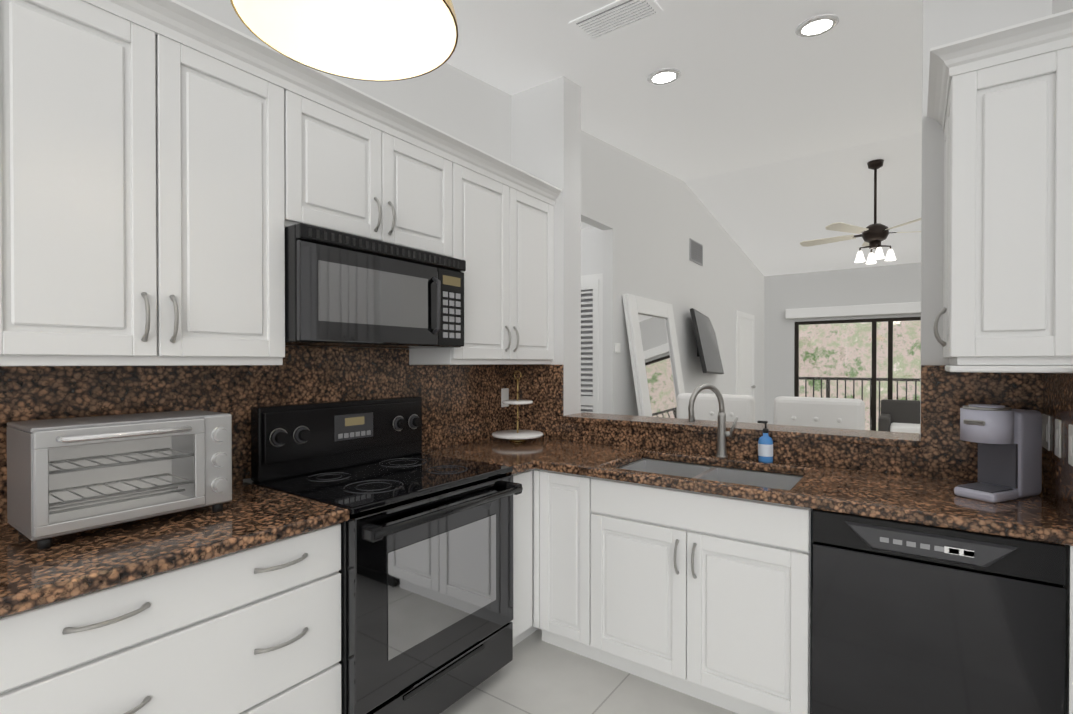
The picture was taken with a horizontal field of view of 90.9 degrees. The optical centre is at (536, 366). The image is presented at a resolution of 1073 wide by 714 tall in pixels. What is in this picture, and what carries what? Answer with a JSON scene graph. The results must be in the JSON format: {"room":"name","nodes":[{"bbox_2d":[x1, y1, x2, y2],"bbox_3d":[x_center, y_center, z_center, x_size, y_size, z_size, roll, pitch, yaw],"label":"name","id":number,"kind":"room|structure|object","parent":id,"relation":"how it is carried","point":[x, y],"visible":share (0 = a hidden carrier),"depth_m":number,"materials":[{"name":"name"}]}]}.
{"room":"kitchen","nodes":[
{"label":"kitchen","id":0,"kind":"room"},
{"bbox_2d":[0,482,348,616],"bbox_3d":[-1.361,0.469,1.140,0.652,0.040,1.747,0,1,36],"label":"countertop","id":1,"kind":"structure","parent":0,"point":[63,567],"depth_m":1.35,"materials":[{"name":"brown stone"}]},
{"bbox_2d":[7,410,231,548],"bbox_3d":[-1.162,0.296,1.514,0.296,0.300,0.460,0,1,36],"label":"toaster oven","id":2,"kind":"object","parent":1,"relation":"on","point":[65,476],"visible":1,"depth_m":1.47,"materials":[{"name":"silver metal"}]},
{"bbox_2d":[177,0,763,483],"bbox_3d":[0.497,-0.434,4.386,0.100,3.550,11.600,0,1,36],"label":"wall","id":3,"kind":"structure","parent":0,"point":[649,220],"depth_m":4.80,"materials":[{"name":"white paint"}]},
{"bbox_2d":[0,346,511,525],"bbox_3d":[-1.146,0.179,1.987,0.020,0.527,3.380,0,1,36],"label":"backsplash","id":4,"kind":"structure","parent":3,"relation":"attached to","point":[461,404],"depth_m":2.06,"materials":[{"name":"stone"}]},
{"bbox_2d":[0,0,561,365],"bbox_3d":[-0.932,-0.527,1.966,0.382,1.040,3.192,0,1,36],"label":"upper cabinet","id":5,"kind":"object","parent":3,"relation":"attached to","point":[170,170],"visible":0.9,"depth_m":1.60,"materials":[{"name":"white wood"}]},
{"bbox_2d":[285,223,465,348],"bbox_3d":[-0.715,-0.289,2.220,0.442,0.401,0.811,0,1,36],"label":"microwave","id":6,"kind":"object","parent":5,"relation":"attached to","point":[342,289],"visible":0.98,"depth_m":2.01,"materials":[{"name":"black"}]},
{"bbox_2d":[615,343,619,352],"bbox_3d":[0.703,-0.163,4.572,0.020,0.085,0.070,0,1,36],"label":"thermostat","id":7,"kind":"object","parent":3,"relation":"attached to","point":[617,347],"visible":0.96,"depth_m":4.55,"materials":[{"name":"white plastic"}]},
{"bbox_2d":[689,238,702,265],"bbox_3d":[1.882,-1.348,6.216,0.014,0.250,0.440,0,1,36],"label":"air vent","id":8,"kind":"object","parent":3,"relation":"in","point":[695,252],"visible":1,"depth_m":6.19,"materials":[{"name":"grey metal"}]},
{"bbox_2d":[690,308,723,373],"bbox_3d":[2.036,-0.273,6.297,0.205,0.746,1.260,0,0,28],"label":"tv","id":9,"kind":"object","parent":3,"relation":"attached to","point":[708,353],"visible":0.9,"depth_m":6.07,"materials":[{"name":"black"}]},
{"bbox_2d":[736,311,755,396],"bbox_3d":[3.202,0.249,8.020,0.078,2.130,1.010,0,1,36],"label":"door","id":10,"kind":"structure","parent":3,"relation":"in","point":[745,385],"depth_m":7.98,"materials":[{"name":"white wood"}]},
{"bbox_2d":[440,629,737,713],"bbox_3d":[2.063,1.399,3.279,6.950,0.100,11.900,0,1,36],"label":"floor","id":11,"kind":"structure","parent":0,"point":[536,675],"depth_m":2.21,"materials":[{"name":"tile"}]},
{"bbox_2d":[0,523,341,713],"bbox_3d":[-1.350,0.927,1.159,0.652,0.874,1.706,0,1,36],"label":"drawers","id":12,"kind":"object","parent":11,"relation":"on","point":[255,630],"visible":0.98,"depth_m":1.34,"materials":[{"name":"white wood"}]},
{"bbox_2d":[251,396,522,713],"bbox_3d":[-0.571,0.754,2.159,0.718,1.205,0.820,0,1,36],"label":"range","id":13,"kind":"object","parent":11,"relation":"on","point":[426,571],"visible":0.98,"depth_m":2.01,"materials":[{"name":"black metal"}]},
{"bbox_2d":[511,469,538,646],"bbox_3d":[-0.147,0.915,2.872,0.617,0.874,0.823,0,1,36],"label":"base cabinet","id":14,"kind":"object","parent":11,"relation":"on","point":[523,627],"visible":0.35,"depth_m":2.46,"materials":[{"name":"white wood"}]},
{"bbox_2d":[622,293,684,417],"bbox_3d":[1.197,0.348,4.973,0.354,1.985,1.040,0,1,36],"label":"leaning mirror","id":15,"kind":"object","parent":11,"relation":"on","point":[655,358],"visible":0.58,"depth_m":4.92,"materials":[{"name":"white mirror"}]},
{"bbox_2d":[677,393,754,422],"bbox_3d":[1.065,0.766,3.361,0.505,1.165,0.540,0,1,36],"label":"stool","id":16,"kind":"object","parent":11,"relation":"on","point":[740,407],"visible":0.23,"depth_m":3.48,"materials":[{"name":"white leather"}]},
{"bbox_2d":[533,458,1072,713],"bbox_3d":[0.910,0.919,2.220,1.893,0.874,0.652,0,1,36],"label":"base cabinet","id":17,"kind":"object","parent":11,"relation":"on","point":[706,597],"visible":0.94,"depth_m":2.10,"materials":[{"name":"white wood"}]},
{"bbox_2d":[422,438,1072,545],"bbox_3d":[0.616,0.461,2.322,2.494,0.040,0.824,0,1,36],"label":"countertop","id":18,"kind":"structure","parent":17,"relation":"on","point":[1043,516],"depth_m":1.98,"materials":[{"name":"brown stone"}]},
{"bbox_2d":[492,371,542,442],"bbox_3d":[-0.110,0.229,3.085,0.300,0.413,0.300,0,1,36],"label":"tiered stand","id":19,"kind":"object","parent":18,"relation":"on","point":[517,436],"visible":1,"depth_m":3.04,"materials":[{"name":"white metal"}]},
{"bbox_2d":[618,459,801,489],"bbox_3d":[0.737,0.593,2.329,0.778,0.220,0.488,0,1,36],"label":"undermount sink","id":20,"kind":"object","parent":18,"relation":"in","point":[766,480],"visible":0.06,"depth_m":2.49,"materials":[{"name":"silver metal"}]},
{"bbox_2d":[688,384,737,457],"bbox_3d":[0.848,0.260,2.523,0.199,0.358,0.173,0,1,36],"label":"faucet","id":21,"kind":"object","parent":18,"relation":"on","point":[722,433],"visible":1,"depth_m":2.54,"materials":[{"name":"silver metal"}]},
{"bbox_2d":[757,420,772,462],"bbox_3d":[1.058,0.345,2.444,0.068,0.190,0.065,0,1,36],"label":"soap bottle","id":22,"kind":"object","parent":18,"relation":"on","point":[765,447],"visible":1,"depth_m":2.42,"materials":[{"name":"blue plastic"}]},
{"bbox_2d":[954,404,1041,502],"bbox_3d":[1.594,0.287,1.824,0.286,0.314,0.140,0,0,-22],"label":"coffee maker","id":23,"kind":"object","parent":18,"relation":"on","point":[1008,440],"visible":1,"depth_m":1.78,"materials":[{"name":"grey metal"}]},
{"bbox_2d":[774,396,864,429],"bbox_3d":[1.564,0.768,3.005,0.482,1.165,0.540,0,1,36],"label":"stool","id":24,"kind":"object","parent":11,"relation":"on","point":[844,413],"visible":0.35,"depth_m":3.12,"materials":[{"name":"white leather"}]},
{"bbox_2d":[878,399,919,433],"bbox_3d":[5.198,0.900,7.273,0.800,0.840,0.750,0,1,36],"label":"wicker armchair","id":25,"kind":"object","parent":11,"relation":"on","point":[900,416],"visible":0.29,"depth_m":7.47,"materials":[{"name":"grey wicker"}]},
{"bbox_2d":[811,509,1066,713],"bbox_3d":[1.375,0.924,1.879,0.634,0.870,0.614,0,1,36],"label":"dishwasher","id":26,"kind":"object","parent":11,"relation":"on","point":[910,618],"visible":0.9,"depth_m":1.63,"materials":[{"name":"black metal"}]},
{"bbox_2d":[581,221,602,275],"bbox_3d":[-0.415,-0.435,4.442,1.450,3.550,1.610,0,1,36],"label":"wall","id":27,"kind":"structure","parent":0,"point":[591,249],"depth_m":4.66,"materials":[{"name":"white paint"}]},
{"bbox_2d":[581,273,602,413],"bbox_3d":[0.232,0.263,4.828,0.840,2.150,0.036,0,1,36],"label":"louvered door","id":28,"kind":"structure","parent":27,"relation":"in","point":[591,343],"depth_m":4.63,"materials":[{"name":"white wood"}]},
{"bbox_2d":[445,0,921,275],"bbox_3d":[2.063,-1.705,3.257,6.950,0.932,11.900,0,1,36],"label":"ceiling","id":29,"kind":"structure","parent":0,"point":[763,131],"depth_m":3.66,"materials":[{"name":"white paint"}]},
{"bbox_2d":[230,0,457,81],"bbox_3d":[-0.366,-1.088,1.040,0.420,0.826,0.420,0,1,36],"label":"pendant lamp","id":30,"kind":"object","parent":29,"relation":"hanging from","point":[381,40],"visible":1,"depth_m":1.18,"materials":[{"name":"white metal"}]},
{"bbox_2d":[568,0,662,40],"bbox_3d":[0.380,-1.682,2.544,0.400,0.032,0.219,0,1,36],"label":"ceiling vent","id":31,"kind":"object","parent":29,"relation":"in","point":[608,19],"visible":1,"depth_m":2.53,"materials":[{"name":"white metal"}]},
{"bbox_2d":[647,68,680,84],"bbox_3d":[0.776,-1.766,3.219,0.200,0.035,0.199,0,1,36],"label":"recessed light","id":32,"kind":"object","parent":29,"relation":"in","point":[664,76],"visible":0.98,"depth_m":3.20,"materials":[{"name":"silver metal"}]},
{"bbox_2d":[795,14,838,36],"bbox_3d":[1.452,-1.762,2.736,0.200,0.035,0.199,0,1,36],"label":"recessed light","id":33,"kind":"object","parent":29,"relation":"in","point":[817,25],"visible":1,"depth_m":2.72,"materials":[{"name":"silver metal"}]},
{"bbox_2d":[800,159,920,263],"bbox_3d":[3.322,-1.525,5.223,1.325,0.969,1.316,0,1,36],"label":"ceiling fan","id":34,"kind":"object","parent":29,"relation":"hanging from","point":[874,235],"visible":0.96,"depth_m":5.14,"materials":[{"name":"brown metal"}]},
{"bbox_2d":[511,0,1051,438],"bbox_3d":[0.976,-0.422,2.691,2.650,3.550,0.200,0,1,36],"label":"wall","id":35,"kind":"structure","parent":0,"point":[546,132],"depth_m":3.16,"materials":[{"name":"white paint"}]},
{"bbox_2d":[512,365,1042,487],"bbox_3d":[0.914,0.213,2.737,2.499,0.447,0.285,0,1,36],"label":"backsplash","id":36,"kind":"structure","parent":35,"relation":"attached to","point":[939,449],"depth_m":2.34,"materials":[{"name":"stone"}]},
{"bbox_2d":[501,388,508,406],"bbox_3d":[-0.195,0.191,3.294,0.008,0.115,0.070,0,1,36],"label":"electrical outlet plate","id":37,"kind":"object","parent":36,"relation":"attached to","point":[504,391],"depth_m":3.29,"materials":[{"name":"white plastic"}]},
{"bbox_2d":[1042,414,1048,450],"bbox_3d":[1.798,0.228,1.866,0.008,0.120,0.115,0,1,36],"label":"electrical outlet plate","id":38,"kind":"object","parent":36,"relation":"attached to","point":[1045,427],"depth_m":1.85,"materials":[{"name":"white plastic"}]},
{"bbox_2d":[764,262,920,423],"bbox_3d":[6.070,-0.458,7.624,5.500,3.550,0.150,0,1,36],"label":"wall","id":39,"kind":"structure","parent":0,"point":[897,283],"depth_m":8.66,"materials":[{"name":"grey paint"}]},
{"bbox_2d":[786,302,920,318],"bbox_3d":[5.337,-0.875,7.997,2.870,0.160,0.090,0,1,36],"label":"blind valance","id":40,"kind":"object","parent":39,"relation":"attached to","point":[873,309],"visible":0.6,"depth_m":8.21,"materials":[{"name":"white"}]},
{"bbox_2d":[794,317,920,430],"bbox_3d":[5.398,0.284,8.091,2.640,2.060,0.080,0,1,36],"label":"sliding window","id":41,"kind":"structure","parent":39,"relation":"in","point":[874,351],"depth_m":8.20,"materials":[{"name":"clear glass"}]},
{"bbox_2d":[1052,0,1072,13],"bbox_3d":[0.597,-0.403,0.012,0.150,3.550,4.600,0,1,36],"label":"wall","id":42,"kind":"structure","parent":0,"point":[1058,6],"depth_m":1.80,"materials":[{"name":"white paint"}]},
{"bbox_2d":[927,9,1072,372],"bbox_3d":[1.562,-0.500,1.806,0.362,1.032,0.552,0,1,36],"label":"upper cabinet","id":43,"kind":"object","parent":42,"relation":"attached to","point":[1000,106],"visible":1,"depth_m":1.62,"materials":[{"name":"white wood"}]},
{"bbox_2d":[1043,373,1072,516],"bbox_3d":[1.668,0.221,1.660,0.020,0.447,0.640,0,1,36],"label":"backsplash","id":44,"kind":"structure","parent":42,"relation":"attached to","point":[1058,405],"depth_m":1.71,"materials":[{"name":"stone"}]},
{"bbox_2d":[1049,416,1061,457],"bbox_3d":[1.686,0.230,1.710,0.008,0.120,0.070,0,1,36],"label":"electrical outlet plate","id":45,"kind":"object","parent":44,"relation":"attached to","point":[1058,423],"depth_m":1.70,"materials":[{"name":"white plastic"}]},
{"bbox_2d":[1068,424,1072,465],"bbox_3d":[1.576,0.231,1.555,0.008,0.120,0.070,0,1,36],"label":"electrical outlet plate","id":46,"kind":"object","parent":44,"relation":"attached to","point":[1070,429],"depth_m":1.55,"materials":[{"name":"white plastic"}]},
{"label":"outside","id":47,"kind":"structure","parent":0,"visible":0},
{"bbox_2d":[799,320,920,430],"bbox_3d":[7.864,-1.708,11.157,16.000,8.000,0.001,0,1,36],"label":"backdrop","id":48,"kind":"structure","parent":47,"point":[852,351],"depth_m":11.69,"materials":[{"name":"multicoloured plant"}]},
{"bbox_3d":[6.428,1.362,8.739,7.500,0.095,2.040,0,1,36],"label":"deck","id":49,"kind":"object","parent":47,"visible":0},
{"bbox_2d":[799,377,920,429],"bbox_3d":[6.577,0.755,8.960,6.541,1.115,0.060,0,1,36],"label":"railing","id":50,"kind":"object","parent":49,"relation":"on","point":[850,378],"depth_m":9.52,"materials":[{"name":"brown metal"}]}
]}

